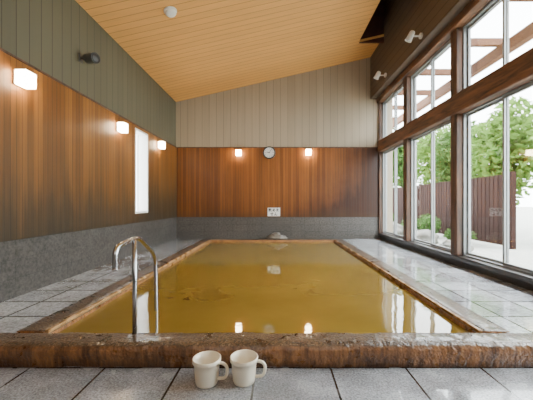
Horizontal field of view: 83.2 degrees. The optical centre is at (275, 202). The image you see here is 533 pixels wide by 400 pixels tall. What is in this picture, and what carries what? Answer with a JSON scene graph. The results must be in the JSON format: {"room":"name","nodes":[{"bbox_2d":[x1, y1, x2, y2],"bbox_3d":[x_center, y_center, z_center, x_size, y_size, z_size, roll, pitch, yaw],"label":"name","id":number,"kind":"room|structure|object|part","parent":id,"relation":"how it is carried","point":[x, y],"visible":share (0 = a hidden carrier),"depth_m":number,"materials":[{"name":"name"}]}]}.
{"room":"spa","nodes":[
{"label":"spa","id":0,"kind":"room"},
{"bbox_2d":[0,0,175,210],"bbox_3d":[-2.175,-0.672,2.400,0.150,3.300,8.000,0,0,0],"label":"wall","id":1,"kind":"structure","parent":0,"point":[50,36],"depth_m":3.26,"materials":[{"name":"grey wood"}]},
{"bbox_2d":[0,217,175,302],"bbox_3d":[-2.095,0.586,2.350,0.013,0.584,7.900,0,0,0],"label":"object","id":2,"kind":"structure","parent":1,"relation":"attached to","point":[27,265],"depth_m":2.96,"materials":[{"name":"stone"}]},
{"bbox_2d":[0,50,176,241],"bbox_3d":[-2.090,-0.429,2.350,0.023,1.446,7.900,0,0,0],"label":"boards","id":3,"kind":"object","parent":1,"relation":"attached to","point":[65,165],"visible":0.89,"depth_m":2.93,"materials":[{"name":"brown wood"}]},
{"bbox_2d":[13,69,36,88],"bbox_3d":[-2.024,-0.999,2.420,0.108,0.123,0.116,0,0,0],"label":"wall lamp","id":4,"kind":"object","parent":3,"relation":"attached to","point":[24,78],"visible":1,"depth_m":2.37,"materials":[{"name":"white glass"}]},
{"bbox_2d":[116,122,127,132],"bbox_3d":[-2.024,-0.994,3.950,0.108,0.123,0.116,0,0,0],"label":"wall lamp","id":5,"kind":"object","parent":3,"relation":"attached to","point":[122,127],"visible":1,"depth_m":3.90,"materials":[{"name":"white plastic"}]},
{"bbox_2d":[157,141,165,148],"bbox_3d":[-2.024,-1.024,5.300,0.108,0.123,0.116,0,0,0],"label":"wall lamp","id":6,"kind":"object","parent":3,"relation":"attached to","point":[160,144],"visible":1,"depth_m":5.25,"materials":[{"name":"white plastic"}]},
{"bbox_2d":[0,47,176,147],"bbox_3d":[-2.085,-1.162,2.350,0.030,0.020,7.900,0,0,0],"label":"trim","id":7,"kind":"structure","parent":1,"relation":"attached to","point":[1,49],"depth_m":3.01,"materials":[{"name":"brown wood"}]},
{"bbox_2d":[79,52,100,63],"bbox_3d":[-2.006,-1.549,3.224,0.193,0.116,0.114,0,0,16],"label":"spotlight","id":8,"kind":"object","parent":1,"relation":"attached to","point":[89,58],"visible":1,"depth_m":3.19,"materials":[{"name":"grey plastic"}]},
{"bbox_2d":[92,53,98,62],"bbox_3d":[-1.925,-1.547,3.201,0.013,0.094,0.094,0,0,19],"label":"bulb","id":9,"kind":"object","parent":8,"relation":"attached to","point":[95,57],"depth_m":3.20,"materials":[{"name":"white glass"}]},
{"bbox_2d":[135,128,147,213],"bbox_3d":[-2.145,-0.477,4.640,0.150,1.270,0.440,0,0,0],"label":"window","id":10,"kind":"structure","parent":1,"relation":"in","point":[142,136],"depth_m":4.83,"materials":[{"name":"white glass"}]},
{"bbox_2d":[0,239,201,332],"bbox_3d":[-1.800,0.827,4.020,0.600,0.142,4.560,0,0,0],"label":"floor","id":11,"kind":"structure","parent":0,"point":[19,312],"depth_m":2.56,"materials":[{"name":"tile"}]},
{"bbox_2d":[75,0,383,101],"bbox_3d":[-0.125,-2.593,2.350,4.250,1.017,7.900,0,0,0],"label":"ceiling","id":12,"kind":"structure","parent":0,"point":[209,46],"depth_m":4.52,"materials":[{"name":"wood"}]},
{"bbox_2d":[164,6,176,17],"bbox_3d":[-1.268,-2.288,3.600,0.153,0.087,0.156,0,0,0],"label":"smoke detector","id":13,"kind":"object","parent":12,"relation":"attached to","point":[170,11],"visible":1,"depth_m":3.56,"materials":[{"name":"white plastic"}]},
{"bbox_2d":[0,367,532,399],"bbox_3d":[0.052,0.928,0.045,4.505,0.100,3.290,0,0,0],"label":"floor","id":14,"kind":"structure","parent":0,"point":[16,383],"depth_m":1.47,"materials":[{"name":"tile"}]},
{"bbox_2d":[192,351,228,388],"bbox_3d":[-0.329,0.815,1.454,0.138,0.126,0.161,0,0,-42],"label":"cup","id":15,"kind":"object","parent":14,"relation":"on","point":[206,364],"visible":1,"depth_m":1.43,"materials":[{"name":"beige ceramic"}]},
{"bbox_3d":[-0.257,0.810,1.446,0.061,0.091,0.015,0,0,12],"label":"handle","id":16,"kind":"part","parent":15,"relation":"part of","materials":[{"name":"white ceramic"}]},
{"bbox_2d":[230,349,266,386],"bbox_3d":[-0.148,0.815,1.467,0.161,0.126,0.138,0,0,44],"label":"cup","id":17,"kind":"object","parent":14,"relation":"on","point":[244,361],"visible":1,"depth_m":1.44,"materials":[{"name":"beige ceramic"}]},
{"bbox_3d":[-0.076,0.810,1.464,0.061,0.091,0.015,0,0,8],"label":"handle","id":18,"kind":"part","parent":17,"relation":"part of","materials":[{"name":"white ceramic"}]},
{"bbox_2d":[0,239,532,367],"bbox_3d":[0.051,1.161,3.912,4.288,0.833,4.663,0,0,0],"label":"pool edge","id":19,"kind":"object","parent":14,"relation":"in","point":[40,344],"visible":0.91,"depth_m":1.60,"materials":[{"name":"stone"}]},
{"bbox_2d":[112,236,157,333],"bbox_3d":[-0.840,0.527,1.864,0.049,0.662,0.722,0,0,-6],"label":"handrail","id":20,"kind":"object","parent":19,"relation":"attached to","point":[135,239],"visible":0.96,"depth_m":1.72,"materials":[{"name":"silver metal"}]},
{"bbox_3d":[-0.815,0.495,1.730,0.025,0.566,0.025,0,0,0],"label":"post","id":21,"kind":"part","parent":20,"relation":"part of","materials":[{"name":"silver metal"}]},
{"bbox_2d":[59,242,468,333],"bbox_3d":[-0.072,0.854,3.941,2.513,0.128,4.378,0,0,0],"label":"water","id":22,"kind":"object","parent":19,"relation":"in","point":[219,287],"visible":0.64,"depth_m":2.46,"materials":[{"name":"murky yellow-brown water"}]},
{"bbox_2d":[267,232,286,238],"bbox_3d":[0.023,0.673,6.191,0.440,0.145,0.123,0,0,0],"label":"spout","id":23,"kind":"object","parent":19,"relation":"on","point":[276,235],"visible":1,"depth_m":6.15,"materials":[{"name":"stone"}]},
{"bbox_2d":[176,58,392,232],"bbox_3d":[0.100,-1.522,6.360,4.700,5.000,0.120,0,0,0],"label":"wall","id":24,"kind":"structure","parent":0,"point":[332,106],"depth_m":6.30,"materials":[{"name":"grey wood"}]},
{"bbox_2d":[177,147,377,147],"bbox_3d":[0.068,-1.162,6.285,4.275,0.020,0.030,0,0,0],"label":"trim","id":25,"kind":"structure","parent":24,"relation":"attached to","point":[177,147],"depth_m":6.27,"materials":[{"name":"brown wood"}]},
{"bbox_2d":[177,148,378,216],"bbox_3d":[0.062,-0.429,6.290,4.285,1.446,0.023,0,0,0],"label":"boards","id":26,"kind":"object","parent":24,"relation":"attached to","point":[211,182],"visible":0.86,"depth_m":6.28,"materials":[{"name":"brown wood"}]},
{"bbox_2d":[235,149,240,155],"bbox_3d":[-0.777,-1.044,6.224,0.116,0.123,0.108,0,0,0],"label":"wall lamp","id":27,"kind":"object","parent":26,"relation":"attached to","point":[238,151],"visible":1,"depth_m":6.17,"materials":[{"name":"white plastic"}]},
{"bbox_2d":[263,146,275,158],"bbox_3d":[-0.140,-1.052,6.257,0.264,0.264,0.042,0,0,0],"label":"wall clock","id":28,"kind":"object","parent":26,"relation":"attached to","point":[269,152],"visible":1,"depth_m":6.25,"materials":[{"name":"white plastic"}]},
{"bbox_2d":[268,208,279,215],"bbox_3d":[-0.045,0.188,6.271,0.260,0.176,0.014,0,0,0],"label":"notice sign","id":29,"kind":"object","parent":26,"relation":"attached to","point":[271,211],"visible":1,"depth_m":6.27,"materials":[{"name":"white plastic"}]},
{"bbox_2d":[305,149,310,154],"bbox_3d":[0.672,-1.054,6.224,0.116,0.123,0.108,0,0,0],"label":"wall lamp","id":30,"kind":"object","parent":26,"relation":"attached to","point":[307,151],"visible":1,"depth_m":6.17,"materials":[{"name":"white plastic"}]},
{"bbox_2d":[176,217,380,238],"bbox_3d":[0.058,0.586,6.295,4.295,0.584,0.013,0,0,0],"label":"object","id":31,"kind":"structure","parent":24,"relation":"attached to","point":[186,227],"depth_m":6.29,"materials":[{"name":"stone"}]},
{"bbox_2d":[379,152,382,232],"bbox_3d":[2.220,-0.217,6.258,0.150,1.690,0.035,0,0,0],"label":"trim","id":32,"kind":"structure","parent":24,"relation":"attached to","point":[380,153],"depth_m":6.24,"materials":[{"name":"brown wood"}]},
{"bbox_2d":[379,103,382,139],"bbox_3d":[2.220,-1.690,6.258,0.150,0.795,0.035,0,0,0],"label":"trim","id":33,"kind":"structure","parent":24,"relation":"attached to","point":[380,104],"depth_m":6.24,"materials":[{"name":"brown wood"}]},
{"bbox_2d":[397,90,430,95],"bbox_3d":[3.030,-2.352,6.400,1.140,0.100,0.070,0,0,0],"label":"rafter","id":34,"kind":"object","parent":24,"relation":"attached to","point":[419,92],"depth_m":6.37,"materials":[{"name":"brown wood"}]},
{"bbox_2d":[359,0,383,42],"bbox_3d":[1.995,-3.488,1.975,1.010,1.068,7.150,0,0,0],"label":"ceiling","id":35,"kind":"structure","parent":0,"point":[375,27],"depth_m":5.51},
{"bbox_2d":[370,0,501,98],"bbox_3d":[2.215,-3.092,2.350,0.470,1.820,7.900,0,0,0],"label":"wall","id":36,"kind":"structure","parent":0,"point":[430,18],"depth_m":4.62,"materials":[{"name":"brown wood"}]},
{"bbox_2d":[374,71,386,79],"bbox_3d":[1.869,-2.295,5.408,0.221,0.152,0.114,0,0,0],"label":"spotlight","id":37,"kind":"object","parent":36,"relation":"attached to","point":[378,73],"visible":1,"depth_m":5.37,"materials":[{"name":"white plastic"}]},
{"bbox_2d":[405,30,422,42],"bbox_3d":[1.869,-2.265,4.088,0.221,0.152,0.114,0,0,0],"label":"spotlight","id":38,"kind":"object","parent":36,"relation":"attached to","point":[411,35],"visible":1,"depth_m":4.06,"materials":[{"name":"white plastic"}]},
{"bbox_2d":[419,69,450,75],"bbox_3d":[3.030,-2.352,5.400,1.140,0.100,0.070,0,0,0],"label":"rafter","id":39,"kind":"object","parent":36,"relation":"attached to","point":[438,72],"depth_m":5.37,"materials":[{"name":"brown wood"}]},
{"bbox_2d":[377,0,500,102],"bbox_3d":[2.220,-2.135,3.538,0.230,0.095,5.475,0,0,0],"label":"trim","id":40,"kind":"structure","parent":36,"relation":"attached to","point":[474,7],"depth_m":3.96,"materials":[{"name":"brown wood"}]},
{"bbox_2d":[471,38,501,46],"bbox_3d":[3.030,-2.352,4.400,1.140,0.100,0.070,0,0,0],"label":"rafter","id":41,"kind":"object","parent":36,"relation":"attached to","point":[475,42],"depth_m":4.37,"materials":[{"name":"brown wood"}]},
{"bbox_2d":[509,0,532,1],"bbox_3d":[3.030,-2.352,3.400,1.140,0.100,0.070,0,0,0],"label":"trim","id":42,"kind":"structure","parent":36,"relation":"attached to","point":[509,0],"depth_m":3.42,"materials":[{"name":"brown wood"}]},
{"bbox_2d":[342,239,532,332],"bbox_3d":[1.775,0.827,4.020,0.850,0.142,4.560,0,0,0],"label":"floor","id":43,"kind":"structure","parent":0,"point":[509,306],"depth_m":2.75,"materials":[{"name":"tile"}]},
{"bbox_2d":[381,236,532,290],"bbox_3d":[2.305,-0.602,2.350,0.200,3.160,7.900,0,0,0],"label":"wall","id":44,"kind":"structure","parent":0,"point":[511,280],"depth_m":3.37,"materials":[{"name":"stone"}]},
{"bbox_2d":[383,143,402,238],"bbox_3d":[2.263,-0.217,5.652,0.085,1.690,1.175,0,0,0],"label":"window","id":45,"kind":"structure","parent":44,"relation":"in","point":[394,148],"depth_m":5.97,"materials":[{"name":"silver metal"}]},
{"bbox_3d":[2.271,-0.217,5.932,0.022,1.654,0.580,0,0,0],"label":"sash","id":46,"kind":"part","parent":45,"relation":"part of","materials":[{"name":"clear glass"}]},
{"bbox_3d":[2.241,-0.217,5.373,0.022,1.654,0.580,0,0,0],"label":"sash","id":47,"kind":"part","parent":45,"relation":"part of","materials":[{"name":"clear glass"}]},
{"bbox_2d":[383,84,402,137],"bbox_3d":[2.263,-1.690,5.652,0.085,0.795,1.175,0,0,0],"label":"window","id":48,"kind":"structure","parent":44,"relation":"in","point":[394,95],"depth_m":5.88,"materials":[{"name":"silver metal"}]},
{"bbox_3d":[2.271,-1.690,5.932,0.022,0.759,0.580,0,0,0],"label":"sash","id":49,"kind":"part","parent":48,"relation":"part of","materials":[{"name":"glass"}]},
{"bbox_3d":[2.241,-1.690,5.373,0.022,0.759,0.580,0,0,0],"label":"sash","id":50,"kind":"part","parent":48,"relation":"part of","materials":[{"name":"silver metal"}]},
{"bbox_2d":[403,139,410,240],"bbox_3d":[2.220,-0.217,5.000,0.150,1.690,0.130,0,0,0],"label":"trim","id":51,"kind":"structure","parent":44,"relation":"attached to","point":[407,142],"depth_m":4.93,"materials":[{"name":"brown wood"}]},
{"bbox_2d":[403,76,410,125],"bbox_3d":[2.220,-1.690,5.000,0.150,0.795,0.130,0,0,0],"label":"trim","id":52,"kind":"structure","parent":44,"relation":"attached to","point":[407,80],"depth_m":4.94,"materials":[{"name":"brown wood"}]},
{"bbox_2d":[411,120,450,251],"bbox_3d":[2.263,-0.217,4.315,0.085,1.690,1.240,0,0,0],"label":"window","id":53,"kind":"structure","parent":44,"relation":"in","point":[431,131],"depth_m":4.60,"materials":[{"name":"silver metal"}]},
{"bbox_3d":[2.271,-0.217,4.611,0.022,1.654,0.613,0,0,0],"label":"sash","id":54,"kind":"part","parent":53,"relation":"part of","materials":[{"name":"silver metal"}]},
{"bbox_3d":[2.241,-0.217,4.019,0.022,1.654,0.613,0,0,0],"label":"sash","id":55,"kind":"part","parent":53,"relation":"part of","materials":[{"name":"silver metal"}]},
{"bbox_2d":[411,39,450,120],"bbox_3d":[2.263,-1.690,4.315,0.085,0.795,1.240,0,0,0],"label":"window","id":56,"kind":"structure","parent":44,"relation":"in","point":[447,45],"depth_m":4.45,"materials":[{"name":"silver metal"}]},
{"bbox_3d":[2.271,-1.690,4.611,0.022,0.759,0.613,0,0,0],"label":"sash","id":57,"kind":"part","parent":56,"relation":"part of","materials":[{"name":"clear glass"}]},
{"bbox_3d":[2.241,-1.690,4.019,0.022,0.759,0.613,0,0,0],"label":"sash","id":58,"kind":"part","parent":56,"relation":"part of","materials":[{"name":"silver metal"}]},
{"bbox_2d":[378,47,532,151],"bbox_3d":[2.228,-1.177,3.538,0.215,0.230,5.475,0,0,0],"label":"trim","id":59,"kind":"structure","parent":44,"relation":"attached to","point":[517,72],"depth_m":3.25,"materials":[{"name":"brown wood"}]},
{"bbox_2d":[379,233,532,283],"bbox_3d":[2.275,0.653,3.592,0.260,0.050,5.385,0,0,0],"label":"trim","id":60,"kind":"structure","parent":44,"relation":"attached to","point":[525,277],"depth_m":3.28,"materials":[{"name":"stone"}]},
{"bbox_2d":[451,114,462,255],"bbox_3d":[2.220,-0.217,3.630,0.150,1.690,0.130,0,0,0],"label":"trim","id":61,"kind":"structure","parent":44,"relation":"attached to","point":[457,119],"depth_m":3.56,"materials":[{"name":"brown wood"}]},
{"bbox_2d":[451,28,462,96],"bbox_3d":[2.220,-1.690,3.630,0.150,0.795,0.130,0,0,0],"label":"trim","id":62,"kind":"structure","parent":44,"relation":"attached to","point":[457,34],"depth_m":3.57,"materials":[{"name":"brown wood"}]},
{"bbox_2d":[463,0,508,88],"bbox_3d":[2.263,-1.690,2.945,0.085,0.795,1.240,0,0,0],"label":"window","id":63,"kind":"structure","parent":44,"relation":"in","point":[505,3],"depth_m":3.29,"materials":[{"name":"silver metal"}]},
{"bbox_3d":[2.241,-1.690,2.650,0.022,0.759,0.613,0,0,0],"label":"sash","id":64,"kind":"part","parent":63,"relation":"part of","materials":[{"name":"silver metal"}]},
{"bbox_2d":[463,80,532,274],"bbox_3d":[2.263,-0.217,2.945,0.085,1.690,1.240,0,0,0],"label":"window","id":65,"kind":"structure","parent":44,"relation":"in","point":[504,98],"depth_m":2.98,"materials":[{"name":"silver metal"}]},
{"bbox_3d":[2.271,-0.217,3.240,0.022,1.654,0.613,0,0,0],"label":"sash","id":66,"kind":"part","parent":65,"relation":"part of","materials":[{"name":"silver metal"}]},
{"bbox_3d":[2.241,-0.217,2.650,0.022,1.654,0.613,0,0,0],"label":"sash","id":67,"kind":"part","parent":65,"relation":"part of","materials":[{"name":"silver metal"}]},
{"label":"outside","id":68,"kind":"structure","parent":0,"visible":0},
{"bbox_2d":[417,207,532,269],"bbox_3d":[31.203,0.978,30.000,57.595,0.100,100.000,0,0,0],"label":"floor","id":69,"kind":"structure","parent":68,"point":[522,256],"depth_m":6.55,"materials":[{"name":"grey concrete"}]},
{"bbox_2d":[393,222,402,235],"bbox_3d":[3.416,0.737,8.626,0.575,0.403,0.643,0,0,43],"label":"rock","id":70,"kind":"object","parent":69,"relation":"on","point":[399,227],"visible":0.26,"depth_m":8.39,"materials":[{"name":"grey stone"}]},
{"bbox_2d":[393,128,424,187],"bbox_3d":[8.761,-2.264,21.192,3.947,6.394,3.467,0,0,0],"label":"broadleaf tree","id":71,"kind":"object","parent":69,"relation":"on","point":[399,149],"visible":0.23,"depth_m":20.30,"materials":[{"name":"green plant"}]},
{"bbox_2d":[397,184,422,223],"bbox_3d":[4.755,0.148,10.803,0.110,1.560,1.915,0,0,0],"label":"fence","id":72,"kind":"object","parent":69,"relation":"on","point":[400,189],"visible":0.3,"depth_m":11.24,"materials":[{"name":"brown wood"}]},
{"bbox_3d":[4.765,0.148,9.890,0.090,1.560,0.090,0,0,0],"label":"post","id":73,"kind":"part","parent":72,"relation":"part of","materials":[{"name":"brown wood"}]},
{"bbox_2d":[400,218,419,230],"bbox_3d":[4.155,0.674,9.119,0.763,0.521,0.940,0,0,0],"label":"shrub","id":74,"kind":"object","parent":69,"relation":"on","point":[418,227],"visible":0.06,"depth_m":8.92,"materials":[{"name":"green plant"}]},
{"bbox_2d":[417,229,438,243],"bbox_3d":[3.455,0.777,6.990,0.646,0.323,0.651,0,0,0],"label":"rock","id":75,"kind":"object","parent":69,"relation":"on","point":[424,235],"visible":0.41,"depth_m":6.78,"materials":[{"name":"grey stone"}]},
{"bbox_2d":[417,213,441,233],"bbox_3d":[4.090,0.590,7.971,0.606,0.686,1.010,0,0,15],"label":"shrub","id":76,"kind":"object","parent":69,"relation":"on","point":[425,222],"visible":0.71,"depth_m":7.81,"materials":[{"name":"green plant"}]},
{"bbox_2d":[417,124,450,184],"bbox_3d":[8.600,-1.727,15.983,2.953,5.322,3.198,0,0,-29],"label":"broadleaf tree","id":77,"kind":"object","parent":69,"relation":"on","point":[424,169],"visible":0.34,"depth_m":15.71,"materials":[{"name":"green plant"}]},
{"bbox_2d":[420,181,450,233],"bbox_3d":[4.755,0.148,8.883,0.110,1.560,1.915,0,0,0],"label":"fence","id":78,"kind":"object","parent":69,"relation":"on","point":[442,189],"visible":0.48,"depth_m":8.57,"materials":[{"name":"brown wood"}]},
{"bbox_2d":[428,120,479,182],"bbox_3d":[7.440,-1.239,12.343,2.571,4.348,2.527,0,0,0],"label":"broadleaf tree","id":79,"kind":"object","parent":69,"relation":"on","point":[443,149],"visible":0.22,"depth_m":12.07,"materials":[{"name":"green plant"}]},
{"bbox_2d":[440,239,473,251],"bbox_3d":[3.388,0.812,5.693,0.532,0.253,0.493,0,0,-34],"label":"rock","id":80,"kind":"object","parent":69,"relation":"on","point":[447,243],"visible":0.21,"depth_m":5.62,"materials":[{"name":"grey stone"}]},
{"bbox_2d":[442,228,477,240],"bbox_3d":[4.014,0.713,6.580,0.627,0.443,0.709,0,0,0],"label":"shrub","id":81,"kind":"object","parent":69,"relation":"on","point":[448,235],"visible":0.17,"depth_m":6.60,"materials":[{"name":"green plant"}]},
{"bbox_2d":[471,171,515,248],"bbox_3d":[4.755,0.148,6.963,0.110,1.560,1.915,0,0,0],"label":"fence","id":82,"kind":"object","parent":69,"relation":"on","point":[486,192],"visible":0.51,"depth_m":6.54,"materials":[{"name":"brown wood"}]},
{"bbox_3d":[4.765,0.148,6.050,0.090,1.560,0.090,0,0,0],"label":"post","id":83,"kind":"part","parent":82,"relation":"part of","materials":[{"name":"brown wood"}]},
{"bbox_2d":[471,96,532,205],"bbox_3d":[7.201,-1.139,9.394,2.389,4.150,2.310,0,0,44],"label":"broadleaf tree","id":84,"kind":"object","parent":69,"relation":"on","point":[488,158],"visible":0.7,"depth_m":9.01,"materials":[{"name":"green plant"}]},
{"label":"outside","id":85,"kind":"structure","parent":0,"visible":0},
{"bbox_2d":[393,21,532,127],"bbox_3d":[3.305,-2.222,4.500,0.110,0.160,10.000,0,0,0],"label":"beam","id":86,"kind":"structure","parent":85,"point":[524,35],"depth_m":4.63,"materials":[{"name":"brown wood"}]},
{"bbox_2d":[393,105,402,109],"bbox_3d":[3.030,-2.352,7.400,1.140,0.100,0.070,0,0,0],"label":"beam","id":87,"kind":"structure","parent":86,"relation":"on","point":[399,107],"depth_m":7.37,"materials":[{"name":"brown wood"}]}
]}

